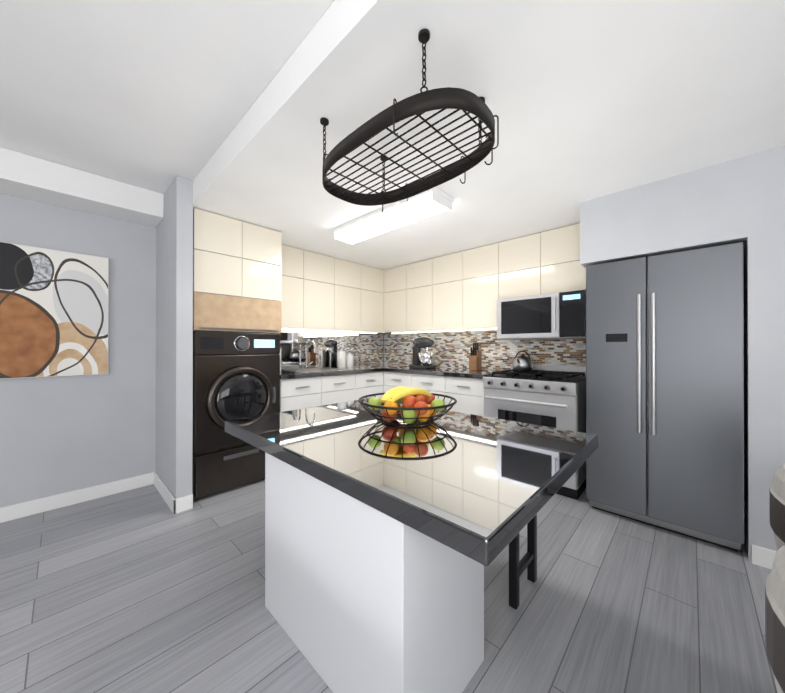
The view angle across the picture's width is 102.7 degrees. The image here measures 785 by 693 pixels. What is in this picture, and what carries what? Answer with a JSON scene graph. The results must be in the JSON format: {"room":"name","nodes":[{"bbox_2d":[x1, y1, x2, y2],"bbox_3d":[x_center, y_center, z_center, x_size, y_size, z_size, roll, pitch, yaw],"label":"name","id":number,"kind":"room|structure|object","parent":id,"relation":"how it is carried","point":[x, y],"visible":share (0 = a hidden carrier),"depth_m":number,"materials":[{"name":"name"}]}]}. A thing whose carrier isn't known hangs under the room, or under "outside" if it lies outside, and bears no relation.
{"room":"kitchen","nodes":[
{"label":"kitchen","id":0,"kind":"room"},
{"bbox_2d":[0,0,334,193],"bbox_3d":[0.277,-1.269,-0.861,8.450,0.100,7.700,0,0,44],"label":"ceiling","id":1,"kind":"structure","parent":0,"point":[158,96],"depth_m":1.41,"materials":[{"name":"white paint"}]},
{"bbox_2d":[0,147,163,227],"bbox_3d":[-3.590,-1.118,0.839,0.297,0.187,4.837,0,0,44],"label":"beam","id":2,"kind":"structure","parent":1,"relation":"attached to","point":[25,176],"depth_m":2.17,"materials":[{"name":"white paint"}]},
{"bbox_2d":[156,176,192,498],"bbox_3d":[-1.742,-0.019,2.490,0.697,2.377,0.100,0,0,44],"label":"partition column","id":3,"kind":"structure","parent":0,"point":[174,333],"depth_m":2.28,"materials":[{"name":"grey paint"}]},
{"bbox_2d":[0,193,377,507],"bbox_3d":[-2.749,-0.021,2.013,0.100,2.380,7.700,0,0,44],"label":"wall","id":4,"kind":"structure","parent":0,"point":[60,434],"depth_m":2.40,"materials":[{"name":"grey paint"}]},
{"bbox_2d":[0,242,108,378],"bbox_3d":[-2.669,-0.239,1.995,0.038,0.905,1.285,0,0,44],"label":"picture","id":5,"kind":"object","parent":4,"relation":"attached to","point":[54,312],"visible":0.92,"depth_m":2.23,"materials":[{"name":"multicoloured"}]},
{"bbox_2d":[0,472,153,522],"bbox_3d":[-3.691,1.116,0.931,0.015,0.100,4.834,0,0,44],"label":"baseboard","id":6,"kind":"structure","parent":4,"relation":"attached to","point":[28,508],"depth_m":2.32,"materials":[{"name":"white wood"}]},
{"bbox_2d":[154,472,192,513],"bbox_3d":[-1.735,1.120,2.468,0.698,0.100,0.118,0,0,44],"label":"baseboard","id":7,"kind":"structure","parent":4,"relation":"attached to","point":[180,504],"depth_m":2.26,"materials":[{"name":"white wood"}]},
{"bbox_2d":[193,208,281,332],"bbox_3d":[-1.468,-0.579,2.804,0.644,0.914,0.690,0,0,44],"label":"cabinet tower","id":8,"kind":"object","parent":4,"relation":"attached to","point":[237,275],"visible":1,"depth_m":2.55,"materials":[{"name":"white"}]},
{"bbox_2d":[281,245,304,330],"bbox_3d":[-1.207,-0.610,3.320,0.324,0.844,0.403,0,0,44],"label":"upper cabinet","id":9,"kind":"object","parent":4,"relation":"attached to","point":[293,259],"depth_m":3.27,"materials":[{"name":"white"}]},
{"bbox_2d":[305,251,336,330],"bbox_3d":[-0.930,-0.609,3.612,0.324,0.844,0.403,0,0,44],"label":"upper cabinet","id":10,"kind":"object","parent":4,"relation":"attached to","point":[320,270],"depth_m":3.51,"materials":[{"name":"white"}]},
{"bbox_2d":[278,330,383,369],"bbox_3d":[-0.801,0.038,3.985,0.004,0.444,1.931,0,0,44],"label":"backsplash","id":11,"kind":"structure","parent":4,"relation":"attached to","point":[366,349],"depth_m":3.95,"materials":[{"name":"multicoloured tile"}]},
{"bbox_2d":[329,259,360,332],"bbox_3d":[-0.652,-0.608,3.904,0.324,0.844,0.403,0,0,44],"label":"upper cabinet","id":12,"kind":"object","parent":4,"relation":"attached to","point":[348,273],"depth_m":3.80,"materials":[{"name":"white wood"}]},
{"bbox_2d":[361,265,384,333],"bbox_3d":[-0.375,-0.608,4.196,0.324,0.844,0.402,0,0,44],"label":"upper cabinet","id":13,"kind":"object","parent":4,"relation":"attached to","point":[372,279],"depth_m":4.08,"materials":[{"name":"white wood"}]},
{"bbox_2d":[0,479,776,692],"bbox_3d":[0.277,1.211,-0.867,8.450,0.100,7.700,0,0,44],"label":"floor","id":14,"kind":"structure","parent":0,"point":[144,589],"depth_m":1.40,"materials":[{"name":"grey wood"}]},
{"bbox_2d":[192,331,279,499],"bbox_3d":[-1.448,0.526,2.781,0.701,1.290,0.680,0,0,44],"label":"washer","id":15,"kind":"object","parent":14,"relation":"on","point":[236,375],"visible":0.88,"depth_m":2.49,"materials":[{"name":"black metal"}]},
{"bbox_2d":[280,375,323,411],"bbox_3d":[-1.088,0.736,3.230,0.603,0.870,0.442,0,0,44],"label":"base cabinet","id":16,"kind":"object","parent":14,"relation":"on","point":[306,387],"depth_m":3.02,"materials":[{"name":"white wood"}]},
{"bbox_2d":[280,364,403,378],"bbox_3d":[-0.566,0.281,3.763,0.628,0.040,1.931,0,0,44],"label":"countertop","id":17,"kind":"structure","parent":16,"relation":"on","point":[306,373],"depth_m":3.39,"materials":[{"name":"grey stone"}]},
{"bbox_2d":[337,348,348,367],"bbox_3d":[-0.633,0.141,3.905,0.111,0.240,0.111,0,0,35],"label":"canister set","id":18,"kind":"object","parent":17,"relation":"on","point":[344,359],"depth_m":3.86,"materials":[{"name":"white ceramic"}]},
{"bbox_2d":[349,351,353,366],"bbox_3d":[-0.543,0.161,3.999,0.101,0.200,0.101,0,0,35],"label":"canister set","id":19,"kind":"object","parent":17,"relation":"on","point":[351,355],"depth_m":3.96,"materials":[{"name":"white ceramic"}]},
{"bbox_2d":[324,375,355,404],"bbox_3d":[-0.783,0.737,3.551,0.603,0.870,0.443,0,0,44],"label":"base cabinet","id":20,"kind":"object","parent":14,"relation":"on","point":[337,388],"depth_m":3.34,"materials":[{"name":"white wood"}]},
{"bbox_2d":[356,371,383,399],"bbox_3d":[-0.479,0.738,3.871,0.603,0.870,0.441,0,0,44],"label":"base cabinet","id":21,"kind":"object","parent":14,"relation":"on","point":[372,383],"depth_m":3.67,"materials":[{"name":"white wood"}]},
{"bbox_2d":[384,371,407,392],"bbox_3d":[0.255,0.738,3.897,0.465,0.870,0.603,0,0,44],"label":"base cabinet","id":22,"kind":"object","parent":14,"relation":"on","point":[392,379],"depth_m":3.71,"materials":[{"name":"white wood"}]},
{"bbox_2d":[265,454,536,692],"bbox_3d":[-0.006,0.817,1.579,1.230,0.700,1.025,0,0,44],"label":"kitchen island","id":23,"kind":"object","parent":14,"relation":"on","point":[385,543],"depth_m":1.02,"materials":[{"name":"white wood"}]},
{"bbox_2d":[225,398,597,569],"bbox_3d":[0.013,0.438,1.586,1.550,0.059,1.090,0,0,44],"label":"island countertop","id":24,"kind":"structure","parent":23,"relation":"on","point":[468,484],"depth_m":1.11,"materials":[{"name":"grey stone"}]},
{"bbox_2d":[358,386,456,426],"bbox_3d":[0.080,0.315,1.723,0.537,0.183,0.537,0,0,44],"label":"fruit basket","id":25,"kind":"object","parent":24,"relation":"on","point":[422,405],"visible":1,"depth_m":1.61,"materials":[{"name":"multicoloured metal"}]},
{"bbox_2d":[408,375,443,399],"bbox_3d":[0.584,0.737,3.584,0.445,0.870,0.603,0,0,44],"label":"base cabinet","id":26,"kind":"object","parent":14,"relation":"on","point":[431,383],"depth_m":3.35,"materials":[{"name":"white wood"}]},
{"bbox_2d":[444,375,483,415],"bbox_3d":[0.907,0.736,3.277,0.445,0.870,0.603,0,0,44],"label":"base cabinet","id":27,"kind":"object","parent":14,"relation":"on","point":[468,393],"depth_m":3.05,"materials":[{"name":"white wood"}]},
{"bbox_2d":[384,367,509,378],"bbox_3d":[0.583,0.280,3.568,1.315,0.040,0.629,0,0,44],"label":"countertop","id":28,"kind":"structure","parent":27,"relation":"on","point":[457,373],"depth_m":3.34,"materials":[{"name":"grey stone"}]},
{"bbox_2d":[409,337,435,368],"bbox_3d":[0.378,0.070,3.827,0.328,0.381,0.220,0,0,44],"label":"stand mixer","id":29,"kind":"object","parent":28,"relation":"on","point":[424,360],"visible":1,"depth_m":3.75,"materials":[{"name":"grey plastic"}]},
{"bbox_2d":[469,343,481,370],"bbox_3d":[0.900,0.109,3.413,0.090,0.299,0.120,0,0,44],"label":"knife block","id":30,"kind":"object","parent":28,"relation":"on","point":[475,360],"visible":1,"depth_m":3.38,"materials":[{"name":"brown wood"}]},
{"bbox_2d":[483,364,585,499],"bbox_3d":[1.305,0.676,2.820,0.754,0.990,0.716,0,0,44],"label":"range","id":31,"kind":"object","parent":14,"relation":"on","point":[553,396],"visible":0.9,"depth_m":2.55,"materials":[{"name":"silver metal"}]},
{"bbox_2d":[512,351,532,370],"bbox_3d":[1.246,0.135,3.031,0.184,0.192,0.232,0,0,44],"label":"kettle","id":32,"kind":"object","parent":31,"relation":"on","point":[522,362],"visible":1,"depth_m":2.98,"materials":[{"name":"silver metal"}]},
{"bbox_2d":[586,242,743,551],"bbox_3d":[1.882,0.297,2.221,0.755,1.745,0.784,0,0,44],"label":"fridge","id":33,"kind":"object","parent":14,"relation":"on","point":[665,378],"visible":1,"depth_m":1.93,"materials":[{"name":"silver metal"}]},
{"bbox_2d":[765,545,784,692],"bbox_3d":[0.899,0.770,0.363,0.602,0.792,0.643,0,0,44],"label":"barrel chair","id":34,"kind":"object","parent":14,"relation":"on","point":[775,614],"visible":1,"depth_m":0.54,"materials":[{"name":"grey fabric"}]},
{"bbox_2d":[769,464,784,549],"bbox_3d":[1.398,0.771,0.772,0.602,0.792,0.643,0,0,44],"label":"barrel chair","id":35,"kind":"object","parent":14,"relation":"on","point":[777,503],"visible":0.9,"depth_m":0.94,"materials":[{"name":"grey fabric"}]},
{"bbox_2d":[384,331,488,369],"bbox_3d":[0.902,0.068,3.785,2.750,2.210,0.100,0,0,44],"label":"wall","id":36,"kind":"structure","parent":0,"point":[392,364],"depth_m":4.69,"materials":[{"name":"grey paint"}]},
{"bbox_2d":[385,265,404,333],"bbox_3d":[0.133,-0.608,4.216,0.424,0.844,0.325,0,0,44],"label":"upper cabinet","id":37,"kind":"object","parent":36,"relation":"attached to","point":[394,277],"depth_m":4.09,"materials":[{"name":"white wood"}]},
{"bbox_2d":[405,259,440,332],"bbox_3d":[0.433,-0.608,3.931,0.403,0.844,0.325,0,0,44],"label":"upper cabinet","id":38,"kind":"object","parent":36,"relation":"attached to","point":[416,274],"depth_m":3.84,"materials":[{"name":"white wood"}]},
{"bbox_2d":[429,252,460,330],"bbox_3d":[0.725,-0.609,3.653,0.404,0.844,0.325,0,0,44],"label":"upper cabinet","id":39,"kind":"object","parent":36,"relation":"attached to","point":[444,271],"depth_m":3.55,"materials":[{"name":"white wood"}]},
{"bbox_2d":[461,242,500,330],"bbox_3d":[1.018,-0.610,3.375,0.404,0.844,0.325,0,0,44],"label":"upper cabinet","id":40,"kind":"object","parent":36,"relation":"attached to","point":[463,290],"depth_m":3.25,"materials":[{"name":"white"}]},
{"bbox_2d":[385,330,585,369],"bbox_3d":[0.867,0.037,3.745,2.715,0.444,0.004,0,0,44],"label":"tile backsplash","id":41,"kind":"structure","parent":36,"relation":"attached to","point":[452,349],"depth_m":3.56,"materials":[{"name":"multicoloured tile"}]},
{"bbox_2d":[501,234,536,298],"bbox_3d":[1.308,-0.751,3.099,0.397,0.564,0.325,0,0,44],"label":"upper cabinet","id":42,"kind":"object","parent":36,"relation":"attached to","point":[518,255],"depth_m":2.98,"materials":[{"name":"white"}]},
{"bbox_2d":[537,223,585,294],"bbox_3d":[1.597,-0.751,2.826,0.398,0.564,0.325,0,0,44],"label":"upper cabinet","id":43,"kind":"object","parent":36,"relation":"attached to","point":[559,268],"depth_m":2.73,"materials":[{"name":"white"}]},
{"bbox_2d":[497,290,585,339],"bbox_3d":[1.404,-0.266,2.928,0.750,0.397,0.436,0,0,44],"label":"microwave","id":44,"kind":"object","parent":43,"relation":"attached to","point":[555,316],"visible":0.98,"depth_m":2.76,"materials":[{"name":"silver metal"}]},
{"bbox_2d":[193,0,784,269],"bbox_3d":[2.015,-1.128,0.895,8.350,0.167,2.760,0,0,44],"label":"ceiling soffit","id":45,"kind":"structure","parent":0,"point":[585,100],"depth_m":1.39,"materials":[{"name":"white paint"}]},
{"bbox_2d":[332,187,453,244],"bbox_3d":[-0.052,-0.995,2.487,1.100,0.090,0.240,0,0,44],"label":"ceiling light fixture","id":46,"kind":"object","parent":45,"relation":"attached to","point":[422,205],"visible":0.98,"depth_m":2.34,"materials":[{"name":"white plastic"}]},
{"bbox_2d":[320,29,498,212],"bbox_3d":[0.032,-0.889,1.389,0.833,0.306,0.482,0,0,44],"label":"pot rack","id":47,"kind":"object","parent":45,"relation":"hanging from","point":[442,99],"visible":1,"depth_m":1.26,"materials":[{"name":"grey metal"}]},
{"bbox_2d":[580,155,747,267],"bbox_3d":[1.935,-0.818,2.294,0.805,0.445,0.840,0,0,44],"label":"bulkhead","id":48,"kind":"object","parent":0,"point":[705,207],"visible":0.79,"depth_m":1.93,"materials":[{"name":"grey paint"}]},
{"bbox_2d":[744,145,784,561],"bbox_3d":[3.964,0.059,0.363,4.795,2.210,0.840,0,0,44],"label":"wall","id":49,"kind":"structure","parent":0,"point":[764,351],"depth_m":1.67,"materials":[{"name":"grey paint"}]},
{"bbox_2d":[752,544,775,569],"bbox_3d":[3.670,1.113,0.045,4.782,0.100,0.015,0,0,44],"label":"baseboard","id":50,"kind":"structure","parent":49,"relation":"attached to","point":[762,557],"depth_m":1.66,"materials":[{"name":"white wood"}]}
]}

